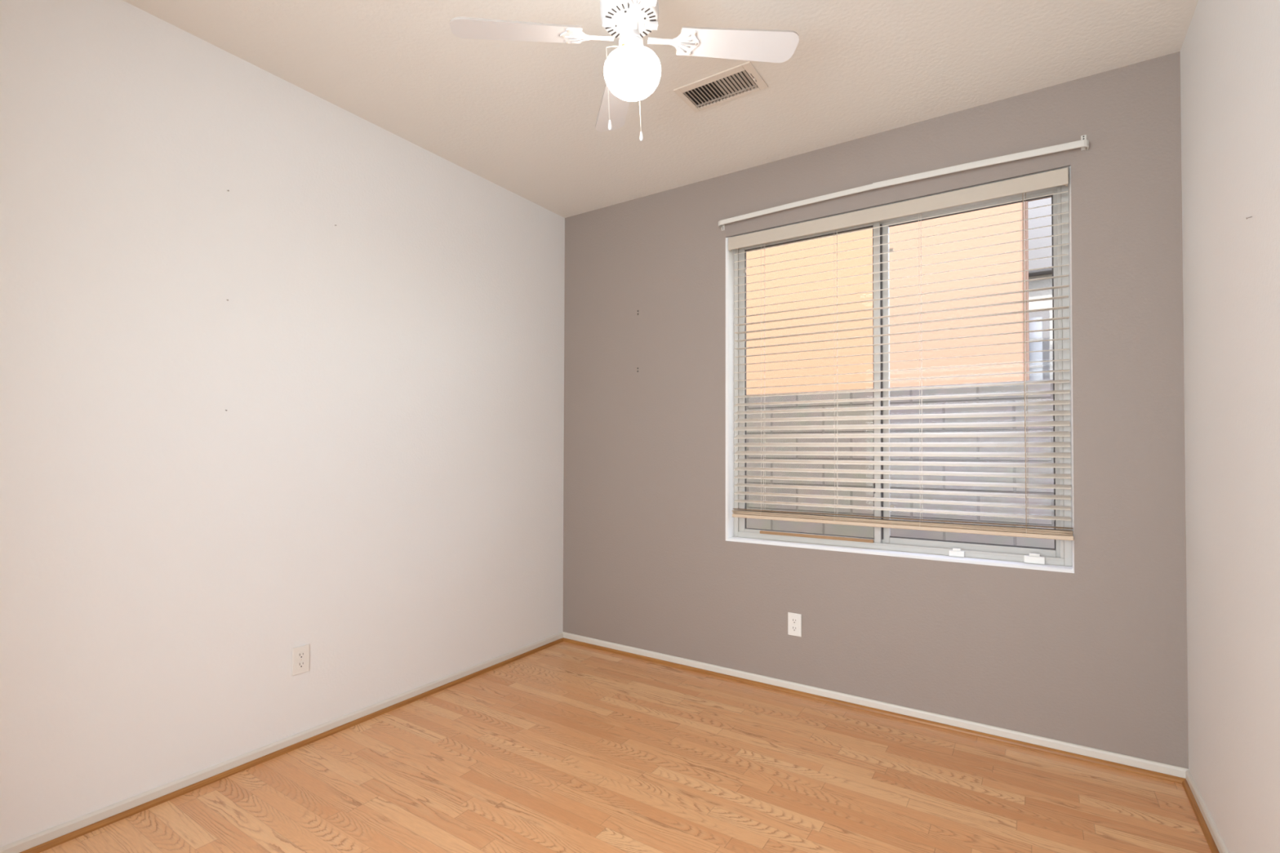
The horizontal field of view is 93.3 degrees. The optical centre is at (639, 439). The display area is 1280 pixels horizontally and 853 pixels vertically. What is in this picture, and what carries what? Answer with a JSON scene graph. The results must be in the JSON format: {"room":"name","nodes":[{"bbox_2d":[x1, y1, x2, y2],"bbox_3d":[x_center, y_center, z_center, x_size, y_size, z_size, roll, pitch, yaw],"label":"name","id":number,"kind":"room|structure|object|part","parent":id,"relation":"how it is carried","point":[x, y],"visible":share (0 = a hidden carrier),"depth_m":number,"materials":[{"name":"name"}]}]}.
{"room":"empty bedroom","nodes":[
{"label":"empty bedroom","id":0,"kind":"room"},
{"bbox_2d":[0,0,564,847],"bbox_3d":[-1.817,-0.111,2.042,0.150,2.740,4.910,0,-1,33],"label":"wall","id":1,"kind":"structure","parent":0,"point":[378,488],"depth_m":2.29,"materials":[{"name":"white paint"}]},
{"bbox_2d":[0,631,563,852],"bbox_3d":[-1.388,1.242,2.533,0.010,0.052,3.240,0,-1,33],"label":"baseboard","id":2,"kind":"structure","parent":1,"relation":"attached to","point":[45,836],"depth_m":2.29,"materials":[{"name":"beige paint"}]},
{"bbox_2d":[19,638,563,852],"bbox_3d":[-1.382,1.259,2.521,0.012,0.018,3.228,0,-1,33],"label":"trim","id":3,"kind":"structure","parent":1,"relation":"attached to","point":[56,842],"depth_m":2.33,"materials":[{"name":"brown wood"}]},
{"bbox_2d":[292,644,309,675],"bbox_3d":[-1.408,0.914,2.507,0.008,0.114,0.070,0,-1,33],"label":"wall outlet","id":4,"kind":"object","parent":1,"relation":"attached to","point":[300,655],"visible":1,"depth_m":2.50,"materials":[{"name":"white plastic"}]},
{"bbox_2d":[297,660,305,668],"bbox_3d":[-1.406,0.934,2.506,0.002,0.027,0.034,0,-1,33],"label":"receptacle","id":5,"kind":"object","parent":4,"relation":"attached to","point":[300,664],"depth_m":2.51,"materials":[{"name":"white plastic"}]},
{"bbox_2d":[297,651,305,658],"bbox_3d":[-1.406,0.895,2.506,0.002,0.027,0.034,0,-1,33],"label":"receptacle","id":6,"kind":"object","parent":4,"relation":"attached to","point":[300,655],"depth_m":2.51,"materials":[{"name":"white plastic"}]},
{"bbox_2d":[40,641,1211,852],"bbox_3d":[-0.495,1.308,1.144,3.327,0.120,4.900,0,-1,33],"label":"floor","id":7,"kind":"structure","parent":0,"point":[563,747],"depth_m":2.21,"materials":[{"name":"brown wood"}]},
{"bbox_2d":[123,0,1198,217],"bbox_3d":[-0.488,-1.566,1.190,3.327,0.150,4.900,0,-1,33],"label":"ceiling","id":8,"kind":"structure","parent":0,"point":[521,117],"depth_m":2.39,"materials":[{"name":"white paint"}]},
{"bbox_2d":[449,0,799,141],"bbox_3d":[-0.031,-1.191,1.829,0.804,0.584,0.796,-1,-1,35],"label":"ceiling fan","id":9,"kind":"object","parent":8,"relation":"hanging from","point":[632,71],"visible":1,"depth_m":1.82,"materials":[{"name":"white metal"}]},
{"bbox_3d":[-0.363,-1.205,1.782,0.378,0.042,0.115,0,-1,-9],"label":"blade","id":10,"kind":"part","parent":9,"relation":"part of","materials":[{"name":"white laminate"}]},
{"bbox_3d":[-0.088,-1.210,2.166,0.114,0.034,0.378,0,-1,-10],"label":"blade","id":11,"kind":"part","parent":9,"relation":"part of","materials":[{"name":"white laminate"}]},
{"bbox_3d":[-0.073,-1.052,1.778,0.009,0.245,0.067,-1,-1,44],"label":"pull chain","id":12,"kind":"part","parent":9,"relation":"part of","materials":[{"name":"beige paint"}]},
{"bbox_3d":[-0.023,-1.107,1.831,0.174,0.129,0.174,-3,-1,33],"label":"globe","id":13,"kind":"part","parent":9,"relation":"part of","materials":[{"name":"white glass"}]},
{"bbox_3d":[0.024,-1.228,1.498,0.116,0.024,0.378,0,-1,-9],"label":"blade","id":14,"kind":"part","parent":9,"relation":"part of","materials":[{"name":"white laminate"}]},
{"bbox_3d":[0.307,-1.234,1.886,0.378,0.043,0.115,0,-1,-8],"label":"blade","id":15,"kind":"part","parent":9,"relation":"part of","materials":[{"name":"white laminate"}]},
{"bbox_2d":[673,61,768,111],"bbox_3d":[0.336,-1.460,2.517,0.342,0.016,0.195,0,-1,33],"label":"ceiling vent","id":16,"kind":"object","parent":8,"relation":"in","point":[743,79],"visible":1,"depth_m":2.51,"materials":[{"name":"beige metal"}]},
{"bbox_2d":[563,51,1188,768],"bbox_3d":[0.815,-0.086,3.156,3.027,2.740,0.160,0,-1,33],"label":"wall","id":17,"kind":"structure","parent":0,"point":[1095,655],"depth_m":2.75,"materials":[{"name":"grey paint"}]},
{"bbox_2d":[787,612,801,636],"bbox_3d":[0.783,0.937,3.058,0.070,0.114,0.008,0,-1,33],"label":"wall outlet","id":18,"kind":"object","parent":17,"relation":"attached to","point":[794,620],"visible":1,"depth_m":3.06,"materials":[{"name":"white plastic"}]},
{"bbox_2d":[791,626,797,631],"bbox_3d":[0.781,0.956,3.055,0.034,0.027,0.002,0,-1,33],"label":"receptacle","id":19,"kind":"object","parent":18,"relation":"attached to","point":[793,628],"depth_m":3.05,"materials":[{"name":"grey plastic"}]},
{"bbox_2d":[791,617,797,623],"bbox_3d":[0.781,0.917,3.055,0.034,0.027,0.002,0,-1,33],"label":"receptacle","id":20,"kind":"object","parent":18,"relation":"attached to","point":[793,620],"depth_m":3.05,"materials":[{"name":"grey plastic"}]},
{"bbox_2d":[562,637,1186,784],"bbox_3d":[0.758,1.273,3.054,3.007,0.018,0.012,0,-1,33],"label":"trim","id":21,"kind":"structure","parent":17,"relation":"attached to","point":[1024,744],"depth_m":2.74,"materials":[{"name":"brown wood"}]},
{"bbox_2d":[562,631,1188,778],"bbox_3d":[0.765,1.256,3.063,3.027,0.052,0.010,0,-1,33],"label":"baseboard","id":22,"kind":"structure","parent":17,"relation":"attached to","point":[1144,764],"depth_m":2.74,"materials":[{"name":"beige paint"}]},
{"bbox_2d":[725,165,1074,573],"bbox_3d":[1.153,-0.282,2.935,1.539,1.655,0.159,0,-1,33],"label":"window","id":23,"kind":"structure","parent":17,"relation":"in","point":[1060,558],"depth_m":2.94,"materials":[{"name":"white paint"}]},
{"bbox_3d":[0.864,-0.277,3.151,0.743,1.577,0.024,0,-1,33],"label":"sash","id":24,"kind":"part","parent":23,"relation":"part of","materials":[{"name":"grey plastic"}]},
{"bbox_2d":[760,530,873,542],"bbox_3d":[0.890,0.496,3.093,0.582,0.014,0.017,0,-1,33],"label":"wooden dowel","id":25,"kind":"object","parent":23,"relation":"on","point":[846,539],"visible":1,"depth_m":3.07,"materials":[{"name":"brown wood"}]},
{"bbox_2d":[728,167,1073,540],"bbox_3d":[1.126,-0.345,2.875,1.514,1.512,0.069,0,-1,33],"label":"window blind","id":26,"kind":"object","parent":23,"relation":"attached to","point":[1059,177],"visible":1,"depth_m":2.79,"materials":[{"name":"white plastic"}]},
{"bbox_3d":[0.649,-0.324,3.189,0.003,1.456,0.068,0,-1,33],"label":"ladder cord","id":27,"kind":"part","parent":26,"relation":"part of","materials":[{"name":"white fabric"}]},
{"bbox_3d":[0.653,-0.320,3.186,0.002,1.464,0.016,0,-1,33],"label":"lift cord","id":28,"kind":"part","parent":26,"relation":"part of","materials":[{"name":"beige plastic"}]},
{"bbox_3d":[0.966,-0.327,2.980,0.003,1.456,0.068,0,-1,33],"label":"ladder cord","id":29,"kind":"part","parent":26,"relation":"part of","materials":[{"name":"white fabric"}]},
{"bbox_3d":[0.971,-0.323,2.978,0.002,1.464,0.016,0,-1,33],"label":"lift cord","id":30,"kind":"part","parent":26,"relation":"part of","materials":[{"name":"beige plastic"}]},
{"bbox_3d":[1.130,0.402,2.851,1.490,0.018,0.053,0,-1,33],"label":"rail","id":31,"kind":"part","parent":26,"relation":"part of","materials":[{"name":"beige wood"}]},
{"bbox_3d":[1.286,-0.329,2.770,0.003,1.456,0.068,0,-1,33],"label":"ladder cord","id":32,"kind":"part","parent":26,"relation":"part of","materials":[{"name":"white fabric"}]},
{"bbox_3d":[1.291,-0.325,2.767,0.002,1.464,0.016,0,-1,33],"label":"lift cord","id":33,"kind":"part","parent":26,"relation":"part of","materials":[{"name":"white fabric"}]},
{"bbox_3d":[1.608,-0.336,2.526,0.005,1.413,0.016,0,-1,29],"label":"pull cord","id":34,"kind":"part","parent":26,"relation":"part of","materials":[{"name":"white fabric"}]},
{"bbox_3d":[1.626,-0.332,2.547,0.003,1.456,0.068,0,-1,33],"label":"ladder cord","id":35,"kind":"part","parent":26,"relation":"part of","materials":[{"name":"white fabric"}]},
{"bbox_3d":[1.630,-0.328,2.545,0.002,1.464,0.016,0,-1,33],"label":"lift cord","id":36,"kind":"part","parent":26,"relation":"part of","materials":[{"name":"white fabric"}]},
{"bbox_2d":[948,547,964,557],"bbox_3d":[1.430,0.509,2.726,0.061,0.036,0.020,0,-1,33],"label":"lock","id":37,"kind":"object","parent":23,"relation":"attached to","point":[955,552],"visible":1,"depth_m":2.72,"materials":[{"name":"white plastic"}]},
{"bbox_3d":[1.484,-0.281,2.779,0.758,1.577,0.024,0,-1,33],"label":"sash","id":38,"kind":"part","parent":23,"relation":"part of","materials":[{"name":"grey plastic"}]},
{"bbox_2d":[1023,553,1044,564],"bbox_3d":[1.675,0.505,2.565,0.074,0.041,0.020,0,-1,33],"label":"lock","id":39,"kind":"object","parent":23,"relation":"attached to","point":[1035,558],"visible":1,"depth_m":2.56,"materials":[{"name":"white plastic"}]},
{"bbox_2d":[718,134,1088,230],"bbox_3d":[1.109,-1.189,2.854,1.629,0.070,0.054,0,-1,33],"label":"curtain rod","id":40,"kind":"object","parent":17,"relation":"attached to","point":[1083,144],"visible":1,"depth_m":2.71,"materials":[{"name":"white metal"}]},
{"bbox_3d":[0.793,-1.183,3.061,0.872,0.036,0.049,0,-1,33],"label":"rod","id":41,"kind":"part","parent":40,"relation":"part of","materials":[{"name":"white metal"}]},
{"bbox_3d":[1.448,-1.185,2.630,0.817,0.046,0.051,0,-1,33],"label":"rod","id":42,"kind":"part","parent":40,"relation":"part of","materials":[{"name":"white metal"}]},
{"bbox_2d":[1180,0,1279,852],"bbox_3d":[0.839,-0.132,0.299,0.150,2.740,4.910,0,-1,33],"label":"wall","id":43,"kind":"structure","parent":0,"point":[1230,49],"depth_m":1.69,"materials":[{"name":"white paint"}]},
{"bbox_2d":[1182,780,1219,852],"bbox_3d":[1.121,1.239,0.878,0.012,0.018,3.228,0,-1,33],"label":"trim","id":44,"kind":"structure","parent":43,"relation":"attached to","point":[1211,844],"depth_m":2.00,"materials":[{"name":"brown wood"}]},
{"bbox_2d":[1185,769,1228,852],"bbox_3d":[1.134,1.222,0.877,0.010,0.052,3.240,0,-1,33],"label":"baseboard","id":45,"kind":"structure","parent":43,"relation":"attached to","point":[1220,846],"depth_m":1.97,"materials":[{"name":"beige paint"}]},
{"label":"outside","id":46,"kind":"structure","parent":0,"visible":0},
{"bbox_3d":[8.639,1.661,12.344,22.000,0.180,23.840,0,-1,33],"label":"ground","id":47,"kind":"structure","parent":46,"visible":0},
{"bbox_2d":[746,196,1051,395],"bbox_3d":[0.874,-1.983,10.263,10.350,7.000,6.350,0,-1,33],"label":"house","id":48,"kind":"structure","parent":47,"relation":"on","point":[1017,215],"depth_m":5.91,"materials":[{"name":"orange paint"}]},
{"bbox_2d":[746,379,1054,548],"bbox_3d":[2.568,0.518,4.022,15.000,1.809,0.150,0,-1,33],"label":"wall","id":49,"kind":"structure","parent":47,"relation":"on","point":[766,524],"depth_m":4.32,"materials":[{"name":"grey concrete"}]},
{"bbox_2d":[1027,197,1053,380],"bbox_3d":[9.510,-1.706,13.621,3.500,6.600,6.450,0,-1,33],"label":"house","id":50,"kind":"structure","parent":47,"relation":"on","point":[1044,211],"depth_m":11.27,"materials":[{"name":"grey paint"}]},
{"bbox_3d":[7.431,-1.323,11.342,0.220,1.950,0.020,0,-1,33],"label":"pane","id":51,"kind":"part","parent":50,"relation":"part of","materials":[{"name":"grey"}]}
]}

